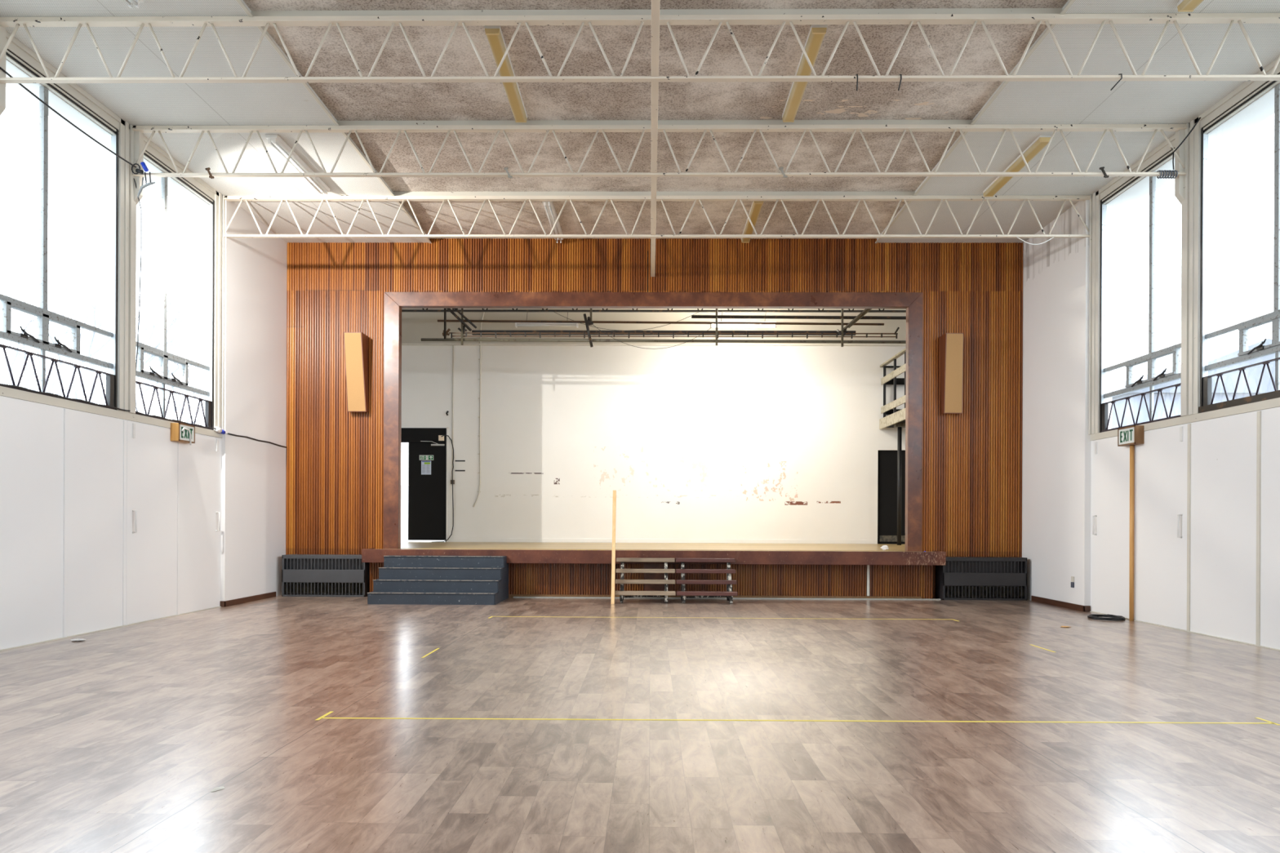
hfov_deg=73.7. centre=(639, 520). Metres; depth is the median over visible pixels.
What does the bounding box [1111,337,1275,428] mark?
building
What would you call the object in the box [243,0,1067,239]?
ceiling
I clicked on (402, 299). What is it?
trim
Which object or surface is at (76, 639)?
paper scrap
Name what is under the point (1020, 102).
ceiling
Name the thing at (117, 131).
trim
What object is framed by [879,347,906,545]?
balcony
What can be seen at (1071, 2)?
trim
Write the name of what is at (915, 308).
trim
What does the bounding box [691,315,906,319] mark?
pipe
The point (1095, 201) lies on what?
column
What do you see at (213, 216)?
trim
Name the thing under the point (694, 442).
wall
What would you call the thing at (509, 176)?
clip
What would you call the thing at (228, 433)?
cable
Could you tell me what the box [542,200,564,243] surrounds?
ceiling light
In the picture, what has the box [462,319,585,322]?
wire
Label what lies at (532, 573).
stage platform
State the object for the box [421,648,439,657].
tape
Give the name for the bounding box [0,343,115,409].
beam
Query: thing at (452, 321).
pipe
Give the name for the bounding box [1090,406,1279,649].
wall
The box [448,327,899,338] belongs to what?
bar
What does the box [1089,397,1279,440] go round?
trim
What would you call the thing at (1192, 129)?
cable
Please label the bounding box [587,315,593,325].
clamp
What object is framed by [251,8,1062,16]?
trim
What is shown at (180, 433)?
exit sign
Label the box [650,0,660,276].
tie beam
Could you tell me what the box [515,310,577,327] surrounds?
lamp
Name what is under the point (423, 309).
truss
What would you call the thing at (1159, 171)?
cable
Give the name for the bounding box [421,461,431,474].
notice
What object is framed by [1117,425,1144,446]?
exit sign
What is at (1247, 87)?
trim
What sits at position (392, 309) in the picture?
trim
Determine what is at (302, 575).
heater
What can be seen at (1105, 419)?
beam
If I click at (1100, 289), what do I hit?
trim
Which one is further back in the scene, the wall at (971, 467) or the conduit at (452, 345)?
the conduit at (452, 345)
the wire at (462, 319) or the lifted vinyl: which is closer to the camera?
the lifted vinyl
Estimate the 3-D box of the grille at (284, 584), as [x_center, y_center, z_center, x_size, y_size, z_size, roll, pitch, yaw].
[-5.326,1.143,14.357,1.356,0.210,0.010,0,0,1]
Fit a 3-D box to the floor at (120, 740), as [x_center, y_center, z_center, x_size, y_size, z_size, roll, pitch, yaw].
[0.104,1.360,5.699,13.080,0.120,18.200,0,0,1]
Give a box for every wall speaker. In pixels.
[343,332,368,412]
[939,333,964,413]
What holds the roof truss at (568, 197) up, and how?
attached to the wall pier at (254, 473)
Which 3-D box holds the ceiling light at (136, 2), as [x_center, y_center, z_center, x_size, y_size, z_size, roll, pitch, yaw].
[-4.645,-4.757,6.923,0.155,0.105,1.850,0,0,1]
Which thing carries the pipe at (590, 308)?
hanging from the ceiling
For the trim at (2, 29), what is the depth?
8.23 m
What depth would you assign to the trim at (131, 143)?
10.31 m
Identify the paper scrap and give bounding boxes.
[71,638,85,641]
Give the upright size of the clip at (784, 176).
0.134 m
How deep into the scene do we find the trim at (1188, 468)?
10.20 m
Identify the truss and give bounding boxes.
[0,13,1279,83]
[131,124,1186,177]
[223,195,1090,238]
[401,308,906,312]
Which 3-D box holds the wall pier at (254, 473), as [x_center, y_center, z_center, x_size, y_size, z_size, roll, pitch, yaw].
[-6.313,-1.772,13.794,0.360,6.090,2.270,0,0,1]
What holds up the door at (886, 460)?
in the wall at (694, 442)
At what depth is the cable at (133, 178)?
10.50 m
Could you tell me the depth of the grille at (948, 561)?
14.21 m
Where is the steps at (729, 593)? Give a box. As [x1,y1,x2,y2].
[675,558,737,603]
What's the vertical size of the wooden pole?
2.333 m
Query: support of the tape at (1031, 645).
on the floor at (120, 740)
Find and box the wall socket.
[1071,576,1074,587]
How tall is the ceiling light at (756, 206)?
0.080 m
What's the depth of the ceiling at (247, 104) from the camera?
9.86 m
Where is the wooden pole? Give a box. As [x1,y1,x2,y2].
[1128,444,1133,621]
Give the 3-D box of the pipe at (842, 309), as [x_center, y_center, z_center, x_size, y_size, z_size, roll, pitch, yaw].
[3.816,-4.154,16.084,0.041,1.740,0.041,0,0,23]
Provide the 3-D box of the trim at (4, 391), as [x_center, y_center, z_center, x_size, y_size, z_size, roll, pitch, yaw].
[-6.370,-1.274,4.729,0.155,0.090,15.900,0,0,1]
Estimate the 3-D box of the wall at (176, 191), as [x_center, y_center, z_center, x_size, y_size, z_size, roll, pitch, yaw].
[-6.577,-1.703,4.971,0.410,6.650,16.380,0,0,1]
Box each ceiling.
[0,0,429,243]
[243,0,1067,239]
[876,0,1279,243]
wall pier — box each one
[201,200,287,600]
[1022,200,1112,605]
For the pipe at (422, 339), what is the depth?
16.17 m
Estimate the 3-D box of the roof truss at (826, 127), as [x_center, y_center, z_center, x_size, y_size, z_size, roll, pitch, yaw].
[0.186,-4.485,10.339,12.742,0.605,0.090,0,0,1]
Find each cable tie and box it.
[855,74,857,90]
[897,74,902,90]
[1110,73,1122,90]
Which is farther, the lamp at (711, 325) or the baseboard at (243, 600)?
the lamp at (711, 325)
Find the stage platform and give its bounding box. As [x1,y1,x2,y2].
[361,547,946,599]
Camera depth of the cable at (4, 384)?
9.72 m
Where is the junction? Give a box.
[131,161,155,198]
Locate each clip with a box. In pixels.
[204,167,213,178]
[503,167,512,178]
[778,166,787,178]
[1099,166,1109,177]
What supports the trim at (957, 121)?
attached to the ceiling at (631, 100)
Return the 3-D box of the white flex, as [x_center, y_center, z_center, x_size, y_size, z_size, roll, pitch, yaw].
[5.792,-4.105,12.500,0.546,0.120,0.012,0,0,1]
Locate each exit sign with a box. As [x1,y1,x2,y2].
[170,422,195,444]
[419,455,433,460]
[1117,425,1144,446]
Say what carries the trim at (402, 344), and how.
attached to the wall at (694, 442)
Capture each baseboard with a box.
[219,591,275,607]
[1031,595,1090,611]
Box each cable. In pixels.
[0,66,136,168]
[0,383,216,429]
[133,177,141,411]
[227,432,286,448]
[431,435,453,542]
[1156,169,1177,178]
[1172,151,1174,169]
[1173,116,1200,152]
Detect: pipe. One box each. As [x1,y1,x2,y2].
[421,337,906,343]
[437,320,884,325]
[444,308,446,339]
[461,308,463,345]
[583,313,593,346]
[590,308,591,325]
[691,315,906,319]
[715,308,717,345]
[840,308,843,346]
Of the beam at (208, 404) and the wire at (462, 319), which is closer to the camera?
the beam at (208, 404)
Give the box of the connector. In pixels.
[213,426,227,434]
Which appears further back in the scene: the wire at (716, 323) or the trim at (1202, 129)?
the wire at (716, 323)
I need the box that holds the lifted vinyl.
[211,786,224,791]
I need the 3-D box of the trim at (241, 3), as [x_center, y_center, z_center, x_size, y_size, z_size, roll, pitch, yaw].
[-3.727,-4.801,5.747,0.035,0.014,18.000,0,0,1]
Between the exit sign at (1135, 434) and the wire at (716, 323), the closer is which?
the exit sign at (1135, 434)
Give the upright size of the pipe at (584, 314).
0.632 m
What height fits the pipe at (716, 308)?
1.720 m
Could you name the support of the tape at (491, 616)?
on the floor at (120, 740)
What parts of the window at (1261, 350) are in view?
sill rail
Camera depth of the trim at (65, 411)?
9.27 m
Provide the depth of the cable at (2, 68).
9.11 m
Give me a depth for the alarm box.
19.31 m
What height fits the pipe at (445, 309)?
1.620 m
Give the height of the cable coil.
0.041 m
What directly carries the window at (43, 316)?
in the wall at (176, 191)
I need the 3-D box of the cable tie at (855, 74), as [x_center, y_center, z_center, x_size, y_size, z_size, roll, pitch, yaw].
[2.044,-4.139,8.052,0.017,0.175,0.052,0,0,1]
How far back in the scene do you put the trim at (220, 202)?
12.52 m
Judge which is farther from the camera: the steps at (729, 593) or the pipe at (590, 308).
the pipe at (590, 308)
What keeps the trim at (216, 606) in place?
attached to the wall at (32, 433)
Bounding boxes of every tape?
[315,711,1279,725]
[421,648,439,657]
[488,616,958,621]
[1031,644,1054,652]
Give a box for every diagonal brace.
[446,308,476,331]
[843,308,871,330]
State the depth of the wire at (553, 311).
17.04 m
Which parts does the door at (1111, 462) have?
handle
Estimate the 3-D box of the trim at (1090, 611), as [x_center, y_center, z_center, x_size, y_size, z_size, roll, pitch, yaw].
[6.490,1.322,4.545,0.022,0.010,15.850,0,0,1]
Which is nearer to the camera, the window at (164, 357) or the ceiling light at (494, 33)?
the ceiling light at (494, 33)
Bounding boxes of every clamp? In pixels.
[442,328,450,336]
[457,325,466,334]
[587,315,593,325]
[835,328,847,336]
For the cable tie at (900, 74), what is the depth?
8.02 m
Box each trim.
[0,25,5,115]
[0,386,222,438]
[0,606,221,651]
[5,31,218,204]
[62,408,67,637]
[110,118,143,413]
[115,129,118,410]
[125,420,129,625]
[177,442,180,614]
[207,191,225,430]
[211,200,214,430]
[235,0,431,243]
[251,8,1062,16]
[337,119,972,124]
[382,292,399,549]
[384,291,922,306]
[392,191,915,195]
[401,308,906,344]
[401,342,906,346]
[448,537,877,543]
[647,250,648,292]
[875,0,1075,243]
[906,293,922,551]
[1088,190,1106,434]
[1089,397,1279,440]
[1089,611,1279,650]
[1092,57,1279,204]
[1099,200,1102,432]
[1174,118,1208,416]
[1186,423,1191,631]
[1200,128,1203,406]
[1255,410,1261,645]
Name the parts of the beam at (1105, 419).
plate, web rod, web rod, web rod, web rod, web rod, web rod, web rod, web rod, web rod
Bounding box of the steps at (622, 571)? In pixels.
[614,557,675,603]
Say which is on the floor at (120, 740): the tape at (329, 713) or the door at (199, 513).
the tape at (329, 713)
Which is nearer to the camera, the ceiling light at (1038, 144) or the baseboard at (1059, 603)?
the ceiling light at (1038, 144)
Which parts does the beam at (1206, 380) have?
plate, web rod, web rod, web rod, web rod, web rod, web rod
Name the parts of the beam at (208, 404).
web rod, web rod, web rod, web rod, web rod, web rod, web rod, web rod, web rod, plate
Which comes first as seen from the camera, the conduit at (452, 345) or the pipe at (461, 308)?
the pipe at (461, 308)
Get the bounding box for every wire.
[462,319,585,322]
[552,311,698,330]
[591,323,716,349]
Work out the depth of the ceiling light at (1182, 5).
7.79 m
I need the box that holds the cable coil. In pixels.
[1087,613,1125,621]
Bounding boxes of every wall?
[0,395,221,649]
[5,58,209,218]
[285,238,1022,598]
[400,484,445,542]
[401,345,906,544]
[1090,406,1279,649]
[1105,83,1279,218]
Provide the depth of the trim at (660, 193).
12.58 m
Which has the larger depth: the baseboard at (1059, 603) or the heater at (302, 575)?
the heater at (302, 575)
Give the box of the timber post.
[610,490,616,604]
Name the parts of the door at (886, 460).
kick plate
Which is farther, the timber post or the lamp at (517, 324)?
the lamp at (517, 324)
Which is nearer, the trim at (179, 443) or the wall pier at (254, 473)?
the trim at (179, 443)
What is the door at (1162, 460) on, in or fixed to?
in the wall at (1223, 565)
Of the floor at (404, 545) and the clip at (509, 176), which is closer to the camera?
the clip at (509, 176)
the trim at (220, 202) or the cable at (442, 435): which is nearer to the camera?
the trim at (220, 202)
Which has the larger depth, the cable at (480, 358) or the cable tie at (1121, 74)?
the cable at (480, 358)
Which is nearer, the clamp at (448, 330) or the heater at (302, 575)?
the heater at (302, 575)
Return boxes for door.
[122,420,177,625]
[179,434,220,613]
[400,426,448,542]
[877,450,905,543]
[1092,436,1135,619]
[1135,424,1187,630]
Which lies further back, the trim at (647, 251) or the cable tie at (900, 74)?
the trim at (647, 251)
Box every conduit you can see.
[452,345,453,468]
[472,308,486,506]
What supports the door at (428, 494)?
in the wall at (694, 442)
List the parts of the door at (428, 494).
header panel, frame, architrave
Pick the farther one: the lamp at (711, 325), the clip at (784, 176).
the lamp at (711, 325)
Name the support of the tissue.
on the floor at (404, 545)
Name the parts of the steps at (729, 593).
frame, frame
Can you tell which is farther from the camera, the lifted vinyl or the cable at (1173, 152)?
the cable at (1173, 152)
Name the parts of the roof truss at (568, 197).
web rod, web rod, web rod, web rod, web rod, web rod, web rod, web rod, web rod, web rod, web rod, web rod, web rod, web rod, web rod, web rod, web rod, web rod, web rod, web rod, web rod, web rod, web rod, web rod, web rod, web rod, web rod, web rod, web rod, web rod, web rod, web rod, web rod, web rod, web rod, web rod, web rod, web rod, web rod, web rod, web rod, web rod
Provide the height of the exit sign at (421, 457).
0.112 m
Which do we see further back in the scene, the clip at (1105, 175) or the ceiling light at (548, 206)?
the ceiling light at (548, 206)
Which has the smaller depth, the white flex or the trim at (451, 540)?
the white flex
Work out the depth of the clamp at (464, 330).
16.18 m
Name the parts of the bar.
rail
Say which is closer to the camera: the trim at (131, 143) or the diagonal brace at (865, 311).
the trim at (131, 143)
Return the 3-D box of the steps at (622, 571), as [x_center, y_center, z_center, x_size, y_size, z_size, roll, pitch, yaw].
[0.088,0.955,13.755,0.955,0.689,0.630,0,0,1]
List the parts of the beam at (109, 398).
web rod, web rod, web rod, web rod, web rod, web rod, web rod, web rod, web rod, plate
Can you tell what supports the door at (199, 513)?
in the wall at (32, 433)
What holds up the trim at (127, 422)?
attached to the wall at (32, 433)
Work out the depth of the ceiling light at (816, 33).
9.04 m
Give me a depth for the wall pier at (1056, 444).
13.31 m
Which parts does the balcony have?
post, hand rail, post, rail, support post, post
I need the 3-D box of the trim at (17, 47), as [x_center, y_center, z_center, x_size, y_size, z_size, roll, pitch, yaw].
[-6.315,-4.709,4.728,0.085,0.215,15.900,0,0,1]
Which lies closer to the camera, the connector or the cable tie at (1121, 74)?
the cable tie at (1121, 74)
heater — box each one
[281,554,369,596]
[935,556,1026,600]
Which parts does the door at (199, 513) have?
handle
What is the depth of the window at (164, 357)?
11.28 m
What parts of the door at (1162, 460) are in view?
handle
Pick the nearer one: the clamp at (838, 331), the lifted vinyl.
the lifted vinyl
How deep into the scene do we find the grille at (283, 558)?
14.35 m
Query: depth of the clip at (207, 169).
10.35 m
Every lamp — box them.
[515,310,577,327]
[710,311,776,328]
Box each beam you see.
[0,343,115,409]
[135,380,212,430]
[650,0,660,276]
[1101,382,1181,432]
[1202,357,1279,405]
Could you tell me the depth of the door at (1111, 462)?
11.91 m
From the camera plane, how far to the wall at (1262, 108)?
10.06 m
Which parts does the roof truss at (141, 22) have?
web rod, web rod, web rod, web rod, web rod, web rod, web rod, web rod, web rod, web rod, web rod, web rod, web rod, web rod, web rod, web rod, web rod, web rod, web rod, web rod, web rod, web rod, web rod, web rod, web rod, web rod, web rod, web rod, web rod, web rod, web rod, web rod, web rod, web rod, web rod, web rod, web rod, web rod, web rod, web rod, web rod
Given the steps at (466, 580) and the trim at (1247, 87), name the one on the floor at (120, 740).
the steps at (466, 580)
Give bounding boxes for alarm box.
[438,435,444,440]
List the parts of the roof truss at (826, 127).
web rod, web rod, web rod, web rod, web rod, web rod, web rod, web rod, web rod, web rod, web rod, web rod, web rod, web rod, web rod, web rod, web rod, web rod, web rod, web rod, web rod, web rod, web rod, web rod, web rod, web rod, web rod, web rod, web rod, web rod, web rod, web rod, web rod, web rod, web rod, web rod, web rod, web rod, web rod, web rod, web rod, web rod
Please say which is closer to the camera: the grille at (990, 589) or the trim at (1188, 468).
the trim at (1188, 468)
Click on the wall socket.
(1072, 577)
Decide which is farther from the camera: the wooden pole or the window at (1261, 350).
the wooden pole
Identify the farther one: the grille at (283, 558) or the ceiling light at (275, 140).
the grille at (283, 558)
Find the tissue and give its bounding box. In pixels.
[880,545,888,550]
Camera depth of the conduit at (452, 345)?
19.32 m
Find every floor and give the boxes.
[0,595,1279,852]
[400,542,905,551]
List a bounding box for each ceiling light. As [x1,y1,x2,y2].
[124,0,143,8]
[265,133,329,195]
[484,25,527,122]
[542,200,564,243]
[741,200,764,242]
[782,24,826,122]
[982,134,1052,196]
[1177,0,1204,12]
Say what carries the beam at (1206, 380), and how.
on the trim at (1274, 402)
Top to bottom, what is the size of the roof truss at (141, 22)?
0.605 m
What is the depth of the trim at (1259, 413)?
9.03 m
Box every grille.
[283,558,364,569]
[283,582,364,595]
[944,560,1026,573]
[944,586,1025,599]
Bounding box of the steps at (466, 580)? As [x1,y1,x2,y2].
[367,555,508,604]
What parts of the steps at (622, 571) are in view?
frame, frame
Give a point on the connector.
(218, 429)
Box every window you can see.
[0,85,118,392]
[135,172,213,417]
[1101,171,1181,420]
[1198,83,1279,413]
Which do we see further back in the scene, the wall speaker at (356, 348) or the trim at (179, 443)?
the wall speaker at (356, 348)
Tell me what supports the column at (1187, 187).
attached to the wall at (1223, 565)
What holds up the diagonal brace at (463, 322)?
attached to the bar
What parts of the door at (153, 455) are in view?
handle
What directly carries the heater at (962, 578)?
on the floor at (120, 740)
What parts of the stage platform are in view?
access panel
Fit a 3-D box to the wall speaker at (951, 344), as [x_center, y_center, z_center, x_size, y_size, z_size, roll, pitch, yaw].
[5.304,-2.488,14.461,0.350,1.330,0.318,0,0,1]
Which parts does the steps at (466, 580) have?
panel, panel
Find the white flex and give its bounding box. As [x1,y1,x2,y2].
[1016,236,1053,244]

